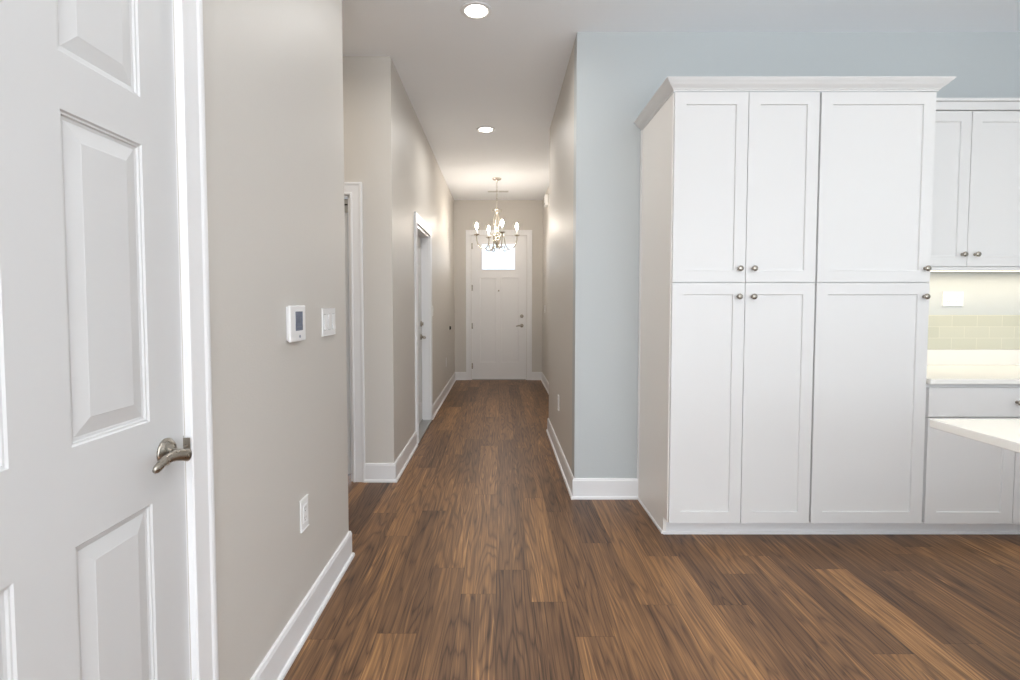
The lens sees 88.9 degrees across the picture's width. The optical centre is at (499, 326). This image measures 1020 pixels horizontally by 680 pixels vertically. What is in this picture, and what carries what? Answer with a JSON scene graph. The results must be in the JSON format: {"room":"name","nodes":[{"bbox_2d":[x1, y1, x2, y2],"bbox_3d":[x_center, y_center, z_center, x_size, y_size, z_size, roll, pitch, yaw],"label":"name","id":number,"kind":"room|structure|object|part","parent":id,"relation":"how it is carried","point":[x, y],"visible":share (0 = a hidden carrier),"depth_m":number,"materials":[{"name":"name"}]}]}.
{"room":"home hallway","nodes":[
{"label":"home hallway","id":0,"kind":"room"},
{"bbox_2d":[173,0,454,679],"bbox_3d":[-0.835,-0.347,2.818,0.120,3.050,12.060,0,2,0],"label":"wall","id":1,"kind":"structure","parent":0,"point":[273,69],"depth_m":1.85,"materials":[{"name":"beige paint"}]},
{"bbox_2d":[0,0,191,679],"bbox_3d":[-0.765,0.197,0.880,0.090,2.106,0.778,0,2,0],"label":"door","id":2,"kind":"structure","parent":1,"relation":"in","point":[93,560],"depth_m":0.99,"materials":[{"name":"white wood"}]},
{"bbox_3d":[-0.731,0.298,1.159,0.022,0.038,0.124,0,2,0],"label":"lever","id":3,"kind":"part","parent":2,"relation":"part of","materials":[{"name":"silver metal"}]},
{"bbox_2d":[183,438,189,448],"bbox_3d":[-0.772,0.295,1.273,0.026,0.046,0.002,0,2,0],"label":"strike plate","id":4,"kind":"object","parent":2,"relation":"attached to","point":[186,441],"visible":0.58,"depth_m":1.27,"materials":[{"name":"silver metal"}]},
{"bbox_2d":[172,0,218,679],"bbox_3d":[-0.825,0.151,0.878,0.140,2.222,0.970,0,2,0],"label":"door frame","id":5,"kind":"structure","parent":1,"relation":"attached to","point":[188,14],"depth_m":1.30,"materials":[{"name":"white wood"}]},
{"bbox_2d":[286,306,305,342],"bbox_3d":[-0.765,-0.011,1.950,0.020,0.134,0.146,0,2,0],"label":"thermostat","id":6,"kind":"object","parent":1,"relation":"attached to","point":[295,315],"visible":1,"depth_m":1.92,"materials":[{"name":"white plastic"}]},
{"bbox_3d":[-0.770,-0.013,1.952,0.009,0.124,0.138,0,2,0],"label":"plate","id":7,"kind":"part","parent":6,"relation":"part of","materials":[{"name":"white plastic"}]},
{"bbox_2d":[250,531,354,679],"bbox_3d":[-1.013,1.144,2.051,0.524,0.137,1.280,0,2,0],"label":"baseboard","id":8,"kind":"structure","parent":1,"relation":"attached to","point":[279,659],"depth_m":2.03,"materials":[{"name":"white wood"}]},
{"bbox_2d":[299,494,308,532],"bbox_3d":[-0.771,0.736,2.050,0.011,0.124,0.081,0,2,0],"label":"wall outlet","id":9,"kind":"object","parent":1,"relation":"attached to","point":[304,523],"visible":1,"depth_m":2.04,"materials":[{"name":"white plastic"}]},
{"bbox_2d":[303,503,306,522],"bbox_3d":[-0.768,0.736,2.050,0.005,0.067,0.036,0,2,0],"label":"receptacle","id":10,"kind":"object","parent":9,"relation":"attached to","point":[304,504],"depth_m":2.05,"materials":[{"name":"grey plastic"}]},
{"bbox_2d":[321,308,335,335],"bbox_3d":[-0.770,-0.022,2.343,0.015,0.122,0.178,0,2,0],"label":"light switch","id":11,"kind":"object","parent":1,"relation":"attached to","point":[328,314],"visible":1,"depth_m":2.33,"materials":[{"name":"white plastic"}]},
{"bbox_2d":[364,431,417,482],"bbox_3d":[-0.870,1.047,4.281,0.240,0.137,0.992,0,2,0],"label":"baseboard","id":12,"kind":"structure","parent":1,"relation":"attached to","point":[374,472],"depth_m":3.80,"materials":[{"name":"white wood"}]},
{"bbox_2d":[418,236,425,422],"bbox_3d":[-0.847,0.048,5.269,0.090,1.985,0.851,0,2,0],"label":"door","id":13,"kind":"structure","parent":1,"relation":"in","point":[420,323],"depth_m":5.58,"materials":[{"name":"white wood"}]},
{"bbox_2d":[414,211,432,443],"bbox_3d":[-0.825,0.006,5.268,0.140,2.132,1.079,0,2,0],"label":"door frame","id":14,"kind":"structure","parent":1,"relation":"attached to","point":[424,237],"depth_m":5.68,"materials":[{"name":"white wood"}]},
{"bbox_2d":[433,372,465,418],"bbox_3d":[-0.675,0.913,7.375,0.199,0.137,3.062,0,2,0],"label":"baseboard","id":15,"kind":"structure","parent":1,"relation":"attached to","point":[439,401],"depth_m":7.41,"materials":[{"name":"white wood"}]},
{"bbox_2d":[343,57,396,462],"bbox_3d":[-1.688,-0.390,3.807,1.825,3.050,0.120,0,2,0],"label":"wall","id":16,"kind":"structure","parent":0,"point":[368,82],"depth_m":3.73,"materials":[{"name":"beige paint"}]},
{"bbox_2d":[344,199,350,473],"bbox_3d":[-1.489,0.084,3.800,0.796,2.004,0.044,0,2,0],"label":"door","id":17,"kind":"structure","parent":16,"relation":"in","point":[345,200],"depth_m":3.79,"materials":[{"name":"white wood"}]},
{"bbox_2d":[344,182,364,481],"bbox_3d":[-1.489,0.051,3.816,1.006,2.167,0.140,0,2,0],"label":"door frame","id":18,"kind":"structure","parent":16,"relation":"attached to","point":[353,189],"depth_m":3.75,"materials":[{"name":"white wood"}]},
{"bbox_2d":[454,200,542,379],"bbox_3d":[-0.026,-0.612,8.922,1.737,3.050,0.160,0,2,0],"label":"wall","id":19,"kind":"structure","parent":0,"point":[528,214],"depth_m":8.81,"materials":[{"name":"beige paint"}]},
{"bbox_2d":[471,236,525,378],"bbox_3d":[-0.023,-0.315,8.861,0.927,2.431,0.100,0,2,0],"label":"door","id":20,"kind":"structure","parent":19,"relation":"in","point":[498,296],"depth_m":8.88,"materials":[{"name":"white wood"}]},
{"bbox_2d":[466,230,531,379],"bbox_3d":[-0.018,-0.361,8.922,1.124,2.550,0.180,0,2,0],"label":"door frame","id":21,"kind":"structure","parent":19,"relation":"attached to","point":[469,233],"depth_m":8.83,"materials":[{"name":"white wood"}]},
{"bbox_2d":[542,184,549,381],"bbox_3d":[0.782,-0.530,7.044,0.120,3.050,3.600,0,2,0],"label":"wall","id":22,"kind":"structure","parent":0,"point":[546,210],"depth_m":8.25,"materials":[{"name":"beige paint"}]},
{"bbox_2d":[544,194,548,206],"bbox_3d":[0.693,-1.884,7.796,0.056,0.160,0.160,0,2,0],"label":"door chime","id":23,"kind":"object","parent":22,"relation":"attached to","point":[546,197],"visible":1,"depth_m":7.72,"materials":[{"name":"white plastic"}]},
{"bbox_2d":[549,45,573,470],"bbox_3d":[0.669,-0.415,4.391,0.345,3.050,1.710,0,2,0],"label":"wall","id":24,"kind":"structure","parent":0,"point":[562,124],"depth_m":4.20,"materials":[{"name":"beige paint"}]},
{"bbox_2d":[532,372,637,499],"bbox_3d":[0.697,0.965,6.180,0.450,0.137,5.454,0,2,0],"label":"baseboard","id":25,"kind":"structure","parent":24,"relation":"attached to","point":[578,488],"depth_m":3.47,"materials":[{"name":"white wood"}]},
{"bbox_2d":[283,380,1019,679],"bbox_3d":[0.996,1.170,3.021,7.332,0.001,17.546,0,2,0],"label":"floor","id":26,"kind":"structure","parent":0,"point":[480,562],"depth_m":2.36,"materials":[{"name":"brown wood"}]},
{"bbox_2d":[419,419,431,442],"bbox_3d":[-0.824,1.056,5.313,0.142,0.031,0.893,0,2,0],"label":"threshold","id":27,"kind":"object","parent":26,"relation":"on","point":[424,424],"visible":0.48,"depth_m":5.40,"materials":[{"name":"white wood"}]},
{"bbox_2d":[472,379,525,379],"bbox_3d":[-0.018,0.906,8.968,0.918,0.014,0.140,0,2,0],"label":"threshold","id":28,"kind":"object","parent":26,"relation":"on","point":[472,379],"visible":0.56,"depth_m":8.90,"materials":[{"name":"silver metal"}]},
{"bbox_2d":[637,92,819,533],"bbox_3d":[1.304,-0.045,3.100,0.784,2.422,0.660,0,2,0],"label":"pantry cabinet","id":29,"kind":"object","parent":26,"relation":"on","point":[729,180],"visible":1,"depth_m":2.81,"materials":[{"name":"white paint"}]},
{"bbox_3d":[0.917,1.155,3.199,0.009,0.016,0.516,0,2,0],"label":"shoe molding","id":30,"kind":"part","parent":29,"relation":"part of","materials":[{"name":"white wood"}]},
{"bbox_3d":[0.930,-0.046,3.125,0.018,2.422,0.608,0,2,0],"label":"panel","id":31,"kind":"part","parent":29,"relation":"part of","materials":[{"name":"white laminate"}]},
{"bbox_3d":[1.121,0.421,2.831,0.389,1.314,0.020,0,2,0],"label":"door","id":32,"kind":"part","parent":29,"relation":"part of","materials":[{"name":"white paint"}]},
{"bbox_3d":[1.121,-0.739,2.780,0.389,1.002,0.020,0,2,0],"label":"door","id":33,"kind":"part","parent":29,"relation":"part of","materials":[{"name":"white paint"}]},
{"bbox_3d":[1.357,-0.310,2.773,0.031,0.031,0.032,0,2,0],"label":"knob","id":34,"kind":"part","parent":29,"relation":"part of","materials":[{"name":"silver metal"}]},
{"bbox_3d":[1.506,0.421,2.831,0.373,1.314,0.020,0,2,0],"label":"door","id":35,"kind":"part","parent":29,"relation":"part of","materials":[{"name":"white paint"}]},
{"bbox_3d":[1.506,-0.739,2.780,0.373,1.002,0.020,0,2,0],"label":"door","id":36,"kind":"part","parent":29,"relation":"part of","materials":[{"name":"white paint"}]},
{"bbox_2d":[634,76,956,129],"bbox_3d":[1.617,-1.283,3.036,1.498,0.056,0.679,0,2,0],"label":"crown molding","id":37,"kind":"structure","parent":29,"relation":"on","point":[671,84],"depth_m":2.72,"materials":[{"name":"white paint"}]},
{"bbox_2d":[663,521,1019,533],"bbox_3d":[2.351,1.125,2.942,2.858,0.098,0.022,0,2,0],"label":"toe kick","id":38,"kind":"object","parent":26,"relation":"on","point":[671,528],"visible":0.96,"depth_m":2.94,"materials":[{"name":"white wood"}]},
{"bbox_2d":[809,92,936,522],"bbox_3d":[2.006,-0.094,3.097,0.616,2.324,0.660,0,2,0],"label":"pantry cabinet","id":39,"kind":"object","parent":26,"relation":"on","point":[876,152],"visible":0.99,"depth_m":2.80,"materials":[{"name":"white paint"}]},
{"bbox_3d":[2.005,0.421,2.831,0.606,1.314,0.020,0,2,0],"label":"door","id":40,"kind":"part","parent":39,"relation":"part of","materials":[{"name":"white paint"}]},
{"bbox_3d":[2.005,-0.739,2.780,0.606,1.002,0.020,0,2,0],"label":"door","id":41,"kind":"part","parent":39,"relation":"part of","materials":[{"name":"white paint"}]},
{"bbox_3d":[2.278,-0.160,2.780,0.031,0.031,0.032,0,2,0],"label":"knob","id":42,"kind":"part","parent":39,"relation":"part of","materials":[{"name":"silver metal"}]},
{"bbox_3d":[2.278,-0.310,2.773,0.031,0.031,0.032,0,2,0],"label":"knob","id":43,"kind":"part","parent":39,"relation":"part of","materials":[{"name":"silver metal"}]},
{"bbox_2d":[921,384,1019,523],"bbox_3d":[3.054,0.684,3.131,1.473,0.767,0.660,0,2,0],"label":"base cabinet","id":44,"kind":"object","parent":26,"relation":"on","point":[966,480],"visible":0.42,"depth_m":2.84,"materials":[{"name":"white paint"}]},
{"bbox_3d":[2.808,0.411,2.830,0.964,0.158,0.020,0,2,0],"label":"drawer","id":45,"kind":"part","parent":44,"relation":"part of","materials":[{"name":"white paint"}]},
{"bbox_2d":[926,349,1019,383],"bbox_3d":[3.058,0.231,3.116,1.484,0.132,0.651,0,2,0],"label":"countertop","id":46,"kind":"structure","parent":44,"relation":"on","point":[944,366],"depth_m":3.35,"materials":[{"name":"white stone"}]},
{"bbox_3d":[3.049,0.788,2.846,0.480,0.584,0.020,0,2,0],"label":"door","id":47,"kind":"part","parent":44,"relation":"part of","materials":[{"name":"white paint"}]},
{"bbox_2d":[930,419,1019,452],"bbox_3d":[2.421,0.818,0.602,1.957,0.914,2.332,0,2,0],"label":"kitchen island","id":48,"kind":"object","parent":26,"relation":"on","point":[1002,433],"visible":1,"depth_m":1.62,"materials":[{"name":"white stone"}]},
{"bbox_2d":[342,0,1019,199],"bbox_3d":[1.010,-1.921,2.749,7.420,0.100,12.300,0,2,0],"label":"ceiling","id":49,"kind":"structure","parent":0,"point":[505,70],"depth_m":3.40,"materials":[{"name":"white paint"}]},
{"bbox_2d":[460,1,491,19],"bbox_3d":[-0.141,-1.880,3.102,0.190,0.010,0.190,0,2,0],"label":"recessed light","id":50,"kind":"object","parent":49,"relation":"in","point":[476,10],"visible":1,"depth_m":3.09,"materials":[{"name":"white plastic"}]},
{"bbox_2d":[476,126,494,132],"bbox_3d":[-0.141,-1.972,5.210,0.190,0.010,0.190,0,2,0],"label":"recessed light","id":51,"kind":"object","parent":49,"relation":"in","point":[484,129],"visible":1,"depth_m":5.19,"materials":[{"name":"white plastic"}]},
{"bbox_2d":[474,177,519,251],"bbox_3d":[-0.053,-1.560,7.263,0.544,1.011,0.456,1,3,29],"label":"chandelier","id":52,"kind":"object","parent":49,"relation":"hanging from","point":[496,234],"visible":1,"depth_m":7.27,"materials":[{"name":"silver metal"}]},
{"bbox_3d":[-0.191,-1.190,7.277,0.287,0.224,0.015,0,2,-7],"label":"arm","id":53,"kind":"part","parent":52,"relation":"part of","materials":[{"name":"silver metal"}]},
{"bbox_3d":[-0.006,-1.184,7.152,0.015,0.224,0.287,-1,3,-15],"label":"arm","id":54,"kind":"part","parent":52,"relation":"part of","materials":[{"name":"silver metal"}]},
{"bbox_3d":[0.103,-1.191,7.313,0.287,0.224,0.015,0,2,-7],"label":"arm","id":55,"kind":"part","parent":52,"relation":"part of","materials":[{"name":"silver metal"}]},
{"bbox_2d":[487,190,508,191],"bbox_3d":[-0.030,-2.098,8.077,0.340,0.007,0.120,0,2,0],"label":"ceiling vent","id":56,"kind":"object","parent":49,"relation":"in","point":[487,190],"visible":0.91,"depth_m":8.04,"materials":[{"name":"white metal"}]},
{"bbox_2d":[572,32,1019,477],"bbox_3d":[2.608,-0.376,3.477,4.223,3.050,0.120,0,2,0],"label":"wall","id":57,"kind":"structure","parent":0,"point":[617,74],"depth_m":3.38,"materials":[{"name":"blue paint"}]},
{"bbox_2d":[942,292,963,305],"bbox_3d":[2.978,-0.181,3.422,0.138,0.096,0.011,0,2,0],"label":"wall outlet","id":58,"kind":"object","parent":57,"relation":"attached to","point":[948,298],"visible":1,"depth_m":3.42,"materials":[{"name":"white plastic"}]},
{"bbox_2d":[946,294,951,303],"bbox_3d":[2.949,-0.181,3.419,0.036,0.069,0.005,0,2,0],"label":"receptacle","id":59,"kind":"object","parent":58,"relation":"attached to","point":[948,296],"depth_m":3.42,"materials":[{"name":"grey plastic"}]},
{"bbox_2d":[955,294,959,303],"bbox_3d":[3.007,-0.181,3.419,0.036,0.069,0.005,0,2,0],"label":"receptacle","id":60,"kind":"object","parent":58,"relation":"attached to","point":[957,296],"depth_m":3.42,"materials":[{"name":"grey plastic"}]},
{"bbox_2d":[927,315,1019,348],"bbox_3d":[3.058,0.037,3.430,1.484,0.226,0.010,0,2,0],"label":"tile backsplash","id":61,"kind":"structure","parent":57,"relation":"attached to","point":[944,331],"depth_m":3.42,"materials":[{"name":"beige tile"}]},
{"bbox_2d":[930,98,1019,270],"bbox_3d":[3.036,-0.836,3.208,1.438,1.001,0.374,0,2,0],"label":"upper cabinet","id":62,"kind":"object","parent":57,"relation":"attached to","point":[976,207],"visible":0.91,"depth_m":3.06,"materials":[{"name":"white paint"}]},
{"bbox_3d":[2.540,-0.806,3.063,0.430,0.902,0.020,0,2,0],"label":"door","id":63,"kind":"part","parent":62,"relation":"part of","materials":[{"name":"white paint"}]},
{"bbox_3d":[2.727,-0.424,3.054,0.031,0.031,0.032,0,2,0],"label":"knob","id":64,"kind":"part","parent":62,"relation":"part of","materials":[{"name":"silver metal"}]},
{"bbox_2d":[930,271,1019,271],"bbox_3d":[3.040,-0.354,3.275,1.360,0.015,0.035,0,2,0],"label":"light","id":65,"kind":"object","parent":62,"relation":"attached to","point":[930,271],"visible":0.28,"depth_m":3.28,"materials":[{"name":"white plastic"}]},
{"bbox_3d":[3.033,-0.342,3.086,1.425,0.024,0.018,0,2,0],"label":"light rail","id":66,"kind":"part","parent":62,"relation":"part of","materials":[{"name":"white paint"}]},
{"bbox_3d":[2.803,-0.424,3.054,0.031,0.031,0.032,0,2,0],"label":"knob","id":67,"kind":"part","parent":62,"relation":"part of","materials":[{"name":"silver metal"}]},
{"bbox_3d":[3.036,-1.303,3.196,1.438,0.066,0.357,0,2,0],"label":"molding","id":68,"kind":"part","parent":62,"relation":"part of","materials":[{"name":"white paint"}]},
{"bbox_3d":[3.002,-0.806,3.063,0.486,0.902,0.020,0,2,0],"label":"door","id":69,"kind":"part","parent":62,"relation":"part of","materials":[{"name":"white paint"}]}
]}

